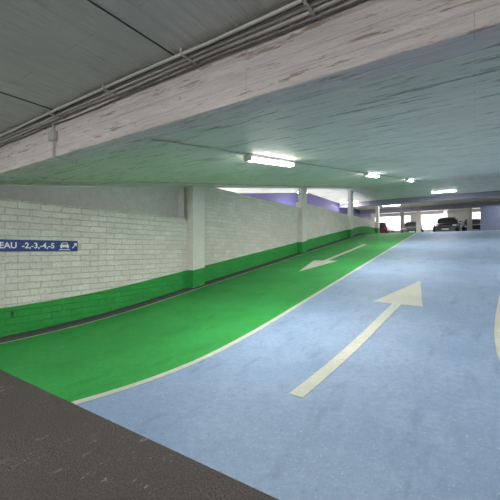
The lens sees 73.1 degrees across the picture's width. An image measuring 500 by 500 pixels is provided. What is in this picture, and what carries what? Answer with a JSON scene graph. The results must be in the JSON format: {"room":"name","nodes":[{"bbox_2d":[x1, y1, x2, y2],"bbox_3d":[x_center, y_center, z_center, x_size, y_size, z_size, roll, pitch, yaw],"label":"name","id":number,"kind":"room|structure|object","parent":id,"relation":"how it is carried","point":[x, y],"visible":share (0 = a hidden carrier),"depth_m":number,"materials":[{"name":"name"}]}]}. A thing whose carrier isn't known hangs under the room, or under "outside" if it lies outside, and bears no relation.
{"room":"parking garage","nodes":[
{"label":"parking garage","id":0,"kind":"room"},
{"bbox_2d":[0,186,177,216],"bbox_3d":[-6.733,-0.200,3.529,0.120,3.600,16.400,0,0,34],"label":"wall","id":1,"kind":"structure","parent":0,"point":[152,201],"depth_m":8.25,"materials":[{"name":"paint"}]},
{"bbox_2d":[0,270,187,336],"bbox_3d":[-6.372,1.231,3.288,0.250,1.338,16.400,0,0,34],"label":"band","id":2,"kind":"object","parent":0,"point":[28,317],"visible":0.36,"depth_m":7.23,"materials":[{"name":"green paint"}]},
{"bbox_2d":[0,198,187,307],"bbox_3d":[-6.372,0.060,3.288,0.250,1.960,16.400,0,0,34],"label":"brick wall","id":3,"kind":"structure","parent":0,"point":[116,249],"depth_m":7.23,"materials":[{"name":"white brick"}]},
{"bbox_2d":[0,239,77,250],"bbox_3d":[-4.241,-0.083,6.224,0.033,0.215,2.150,0,0,34],"label":"direction sign","id":4,"kind":"object","parent":3,"relation":"attached to","point":[5,244],"visible":1,"depth_m":6.46,"materials":[{"name":"blue metal"}]},
{"bbox_2d":[0,370,278,499],"bbox_3d":[-2.594,1.700,-2.537,13.100,0.200,10.900,0,0,34],"label":"floor","id":5,"kind":"structure","parent":0,"point":[52,447],"depth_m":2.53,"materials":[{"name":"concrete"}]},
{"bbox_2d":[9,178,344,187],"bbox_3d":[1.303,-2.476,13.038,0.124,2.738,18.863,0,0,34],"label":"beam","id":6,"kind":"structure","parent":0,"point":[9,178],"depth_m":7.42,"materials":[{"name":"grey concrete"}]},
{"bbox_2d":[178,187,185,217],"bbox_3d":[-2.889,-1.350,10.762,2.250,5.900,0.100,0,0,34],"label":"wall","id":7,"kind":"structure","parent":0,"point":[181,191],"depth_m":10.15,"materials":[{"name":"paint"}]},
{"bbox_2d":[0,0,364,163],"bbox_3d":[-1.955,-1.351,-1.580,13.100,0.698,13.202,0,0,34],"label":"pipes","id":8,"kind":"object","parent":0,"point":[59,58],"depth_m":2.34,"materials":[{"name":"grey metal"}]},
{"bbox_2d":[0,232,416,402],"bbox_3d":[4.044,0.277,15.273,3.780,3.146,26.100,0,0,34],"label":"lane","id":9,"kind":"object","parent":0,"point":[75,363],"visible":0.62,"depth_m":6.28,"materials":[{"name":"paint"}]},
{"bbox_2d":[0,234,362,343],"bbox_3d":[2.708,0.148,16.163,0.050,2.896,26.100,0,0,34],"label":"edge line","id":10,"kind":"structure","parent":9,"relation":"on","point":[362,234],"depth_m":8.13,"materials":[{"name":"white paint"}]},
{"bbox_2d":[0,233,370,342],"bbox_3d":[-0.453,0.137,11.721,0.240,2.966,37.000,0,0,34],"label":"kerb","id":11,"kind":"object","parent":9,"relation":"on","point":[150,301],"visible":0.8,"depth_m":8.10,"materials":[{"name":"concrete"}]},
{"bbox_2d":[72,232,418,403],"bbox_3d":[5.508,0.148,14.296,0.360,2.896,26.100,0,0,34],"label":"divider","id":12,"kind":"object","parent":9,"relation":"on","point":[351,272],"visible":0.93,"depth_m":5.01,"materials":[{"name":"white paint"}]},
{"bbox_2d":[300,244,366,270],"bbox_3d":[3.869,0.214,14.669,1.004,1.027,7.901,0,0,34],"label":"painted arrow","id":13,"kind":"object","parent":9,"relation":"on","point":[315,263],"visible":1,"depth_m":13.05,"materials":[{"name":"white paint"}]},
{"bbox_2d":[186,187,297,265],"bbox_3d":[0.259,-0.729,13.230,0.250,2.582,7.500,0,0,34],"label":"wall","id":14,"kind":"structure","parent":0,"point":[236,224],"depth_m":12.21,"materials":[{"name":"white brick"}]},
{"bbox_2d":[0,45,499,194],"bbox_3d":[5.194,-2.668,11.212,15.400,3.065,20.180,0,0,34],"label":"ceiling","id":15,"kind":"structure","parent":0,"point":[438,122],"depth_m":4.61,"materials":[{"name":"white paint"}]},
{"bbox_2d":[0,0,499,180],"bbox_3d":[0.491,-1.415,2.088,13.100,0.770,0.220,0,0,34],"label":"concrete beam","id":16,"kind":"structure","parent":15,"relation":"attached to","point":[367,40],"depth_m":2.18,"materials":[{"name":"grey concrete"}]},
{"bbox_2d":[243,154,294,166],"bbox_3d":[0.366,-1.473,5.595,0.130,0.308,1.487,0,0,34],"label":"lamp","id":17,"kind":"object","parent":15,"relation":"attached to","point":[251,157],"visible":0.98,"depth_m":5.41,"materials":[{"name":"white plastic"}]},
{"bbox_2d":[249,157,292,166],"bbox_3d":[0.367,-1.454,5.597,0.120,0.050,1.390,0,8,34],"label":"diffuser","id":18,"kind":"object","parent":17,"relation":"attached to","point":[266,160],"depth_m":5.52,"materials":[{"name":"white plastic"}]},
{"bbox_2d":[295,162,420,181],"bbox_3d":[5.147,-2.718,12.494,0.326,2.256,15.504,0,0,34],"label":"conduit","id":19,"kind":"object","parent":15,"relation":"attached to","point":[295,162],"depth_m":7.92,"materials":[{"name":"grey metal"}]},
{"bbox_2d":[364,172,379,177],"bbox_3d":[3.862,-2.359,10.656,0.130,0.308,1.487,0,0,34],"label":"lamp","id":20,"kind":"object","parent":15,"relation":"attached to","point":[367,174],"visible":1,"depth_m":10.46,"materials":[{"name":"white plastic"}]},
{"bbox_2d":[339,191,499,207],"bbox_3d":[13.747,-3.710,24.127,14.900,0.380,0.400,0,0,34],"label":"beam","id":21,"kind":"structure","parent":15,"relation":"attached to","point":[490,194],"depth_m":24.48,"materials":[{"name":"paint"}]},
{"bbox_2d":[360,201,499,213],"bbox_3d":[18.948,-3.710,27.870,19.400,0.380,0.400,0,0,34],"label":"beam","id":22,"kind":"structure","parent":15,"relation":"attached to","point":[466,205],"depth_m":29.50,"materials":[{"name":"paint"}]},
{"bbox_2d":[431,190,456,193],"bbox_3d":[12.790,-3.846,22.241,1.490,0.102,0.130,0,0,34],"label":"lamp","id":23,"kind":"object","parent":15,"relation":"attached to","point":[448,190],"visible":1,"depth_m":22.19,"materials":[{"name":"white plastic"}]},
{"bbox_2d":[205,242,297,281],"bbox_3d":[0.259,0.505,13.230,0.250,1.835,7.500,0,0,34],"label":"band","id":24,"kind":"object","parent":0,"point":[223,268],"visible":0.36,"depth_m":12.42,"materials":[{"name":"green paint"}]},
{"bbox_2d":[188,228,379,287],"bbox_3d":[4.630,-0.344,19.360,0.220,3.024,22.950,0,0,34],"label":"pillar bases","id":25,"kind":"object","parent":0,"point":[196,278],"depth_m":10.01,"materials":[{"name":"green paint"}]},
{"bbox_2d":[188,185,204,269],"bbox_3d":[-1.599,-0.685,10.021,0.220,2.547,0.500,0,0,34],"label":"shaft","id":26,"kind":"object","parent":25,"relation":"attached to","point":[196,194],"visible":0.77,"depth_m":9.87,"materials":[{"name":"white paint"}]},
{"bbox_2d":[298,188,306,241],"bbox_3d":[2.535,-1.706,16.219,0.220,2.652,0.500,0,0,34],"label":"shaft","id":27,"kind":"object","parent":25,"relation":"attached to","point":[302,192],"visible":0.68,"depth_m":16.04,"materials":[{"name":"white paint"}]},
{"bbox_2d":[296,202,347,239],"bbox_3d":[4.420,-1.366,19.469,0.250,1.907,7.500,0,0,34],"label":"bay","id":28,"kind":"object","parent":25,"relation":"attached to","point":[320,221],"visible":0.83,"depth_m":18.75,"materials":[{"name":"white brick"}]},
{"bbox_2d":[348,191,352,229],"bbox_3d":[6.696,-2.638,22.459,0.220,2.565,0.500,0,0,34],"label":"shaft","id":29,"kind":"object","parent":25,"relation":"attached to","point":[350,193],"visible":0.91,"depth_m":22.28,"materials":[{"name":"white paint"}]},
{"bbox_2d":[375,206,379,227],"bbox_3d":[10.858,-2.888,28.698,0.220,2.064,0.500,0,0,34],"label":"shaft","id":30,"kind":"object","parent":25,"relation":"on","point":[377,208],"visible":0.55,"depth_m":28.53,"materials":[{"name":"white paint"}]},
{"bbox_2d":[73,230,499,499],"bbox_3d":[9.135,0.277,11.877,8.980,3.146,26.100,0,0,34],"label":"lane","id":31,"kind":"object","parent":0,"point":[413,413],"visible":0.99,"depth_m":3.59,"materials":[{"name":"paint"}]},
{"bbox_2d":[289,281,422,397],"bbox_3d":[2.514,1.183,6.181,0.962,0.756,6.526,0,0,34],"label":"painted arrow","id":32,"kind":"object","parent":31,"relation":"on","point":[411,294],"visible":1,"depth_m":5.44,"materials":[{"name":"white paint"}]},
{"bbox_2d":[494,295,499,359],"bbox_3d":[5.719,0.856,7.460,0.531,1.191,9.266,0,0,36],"label":"painted marking","id":33,"kind":"object","parent":31,"relation":"on","point":[497,316],"visible":1,"depth_m":5.24,"materials":[{"name":"white paint"}]},
{"bbox_2d":[239,193,369,219],"bbox_3d":[4.809,-1.350,24.378,0.150,5.900,31.100,0,0,34],"label":"wall","id":34,"kind":"structure","parent":0,"point":[290,199],"depth_m":23.09,"materials":[{"name":"paint"}]},
{"bbox_2d":[307,230,347,249],"bbox_3d":[4.420,-0.470,19.469,0.250,1.835,7.500,0,0,34],"label":"band","id":35,"kind":"object","parent":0,"point":[322,240],"visible":0.3,"depth_m":19.00,"materials":[{"name":"green paint"}]},
{"bbox_2d":[346,214,374,227],"bbox_3d":[8.609,-1.894,25.750,0.250,1.012,7.600,0,0,34],"label":"bay","id":36,"kind":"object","parent":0,"point":[357,221],"visible":0.63,"depth_m":25.04,"materials":[{"name":"white brick"}]},
{"bbox_2d":[353,226,374,234],"bbox_3d":[8.609,-1.192,25.750,0.250,1.328,7.600,0,0,34],"label":"band","id":37,"kind":"object","parent":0,"point":[363,229],"visible":0.41,"depth_m":25.49,"materials":[{"name":"green paint"}]},
{"bbox_2d":[316,177,499,213],"bbox_3d":[15.259,-4.050,26.484,24.000,0.300,16.400,0,0,34],"label":"deck","id":38,"kind":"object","parent":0,"point":[484,184],"depth_m":23.26,"materials":[{"name":"grey concrete"}]},
{"bbox_2d":[380,209,479,232],"bbox_3d":[19.753,-2.648,33.223,24.000,2.704,0.200,0,0,34],"label":"wall","id":39,"kind":"structure","parent":0,"point":[461,215],"depth_m":33.90,"materials":[{"name":"paint"}]},
{"bbox_2d":[480,205,499,230],"bbox_3d":[18.510,-2.273,24.376,3.050,1.954,0.300,0,0,34],"label":"wall panel","id":40,"kind":"object","parent":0,"point":[489,215],"visible":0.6,"depth_m":24.76,"materials":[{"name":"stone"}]},
{"bbox_3d":[16.785,-1.171,28.772,24.000,0.250,10.500,0,0,34],"label":"deck","id":41,"kind":"object","parent":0,"visible":0},
{"bbox_2d":[370,213,374,220],"bbox_3d":[11.865,-2.408,32.570,0.360,2.224,0.360,0,0,34],"label":"column","id":42,"kind":"structure","parent":41,"relation":"on","point":[372,215],"depth_m":32.41,"materials":[{"name":"white paint"}]},
{"bbox_2d":[380,222,394,232],"bbox_3d":[13.523,-2.038,34.515,2.120,1.485,4.315,0,0,34],"label":"car","id":43,"kind":"object","parent":41,"relation":"on","point":[384,227],"visible":0.39,"depth_m":32.82,"materials":[{"name":"red paint"}]},
{"bbox_2d":[400,212,404,232],"bbox_3d":[15.443,-2.598,34.150,0.360,2.604,0.360,0,0,34],"label":"column","id":44,"kind":"structure","parent":41,"relation":"on","point":[402,214],"depth_m":34.03,"materials":[{"name":"white paint"}]},
{"bbox_2d":[400,221,424,232],"bbox_3d":[15.806,-2.038,32.709,2.120,1.485,4.315,0,0,28],"label":"car","id":45,"kind":"object","parent":41,"relation":"on","point":[408,227],"visible":0.66,"depth_m":31.23,"materials":[{"name":"grey paint"}]},
{"bbox_2d":[416,211,420,231],"bbox_3d":[15.193,-2.408,30.351,0.360,2.224,0.360,0,0,34],"label":"column","id":46,"kind":"structure","parent":41,"relation":"on","point":[418,213],"depth_m":30.20,"materials":[{"name":"white paint"}]},
{"bbox_2d":[443,210,447,217],"bbox_3d":[18.605,-2.598,32.042,0.360,2.604,0.360,0,0,34],"label":"column","id":47,"kind":"structure","parent":41,"relation":"on","point":[445,212],"depth_m":31.89,"materials":[{"name":"white paint"}]},
{"bbox_2d":[432,217,461,231],"bbox_3d":[16.678,-2.038,28.522,2.120,1.485,4.315,0,0,34],"label":"car","id":48,"kind":"object","parent":41,"relation":"on","point":[444,224],"visible":0.79,"depth_m":27.13,"materials":[{"name":"black paint"}]},
{"bbox_2d":[459,219,479,230],"bbox_3d":[19.730,-2.038,29.852,2.120,1.485,4.315,0,0,28],"label":"car","id":49,"kind":"object","parent":41,"relation":"on","point":[475,222],"visible":0.4,"depth_m":28.80,"materials":[{"name":"blue paint"}]},
{"bbox_2d":[467,208,471,230],"bbox_3d":[18.396,-2.408,28.214,0.360,2.224,0.360,0,0,34],"label":"column","id":50,"kind":"structure","parent":41,"relation":"on","point":[469,210],"depth_m":28.07,"materials":[{"name":"white paint"}]}
]}

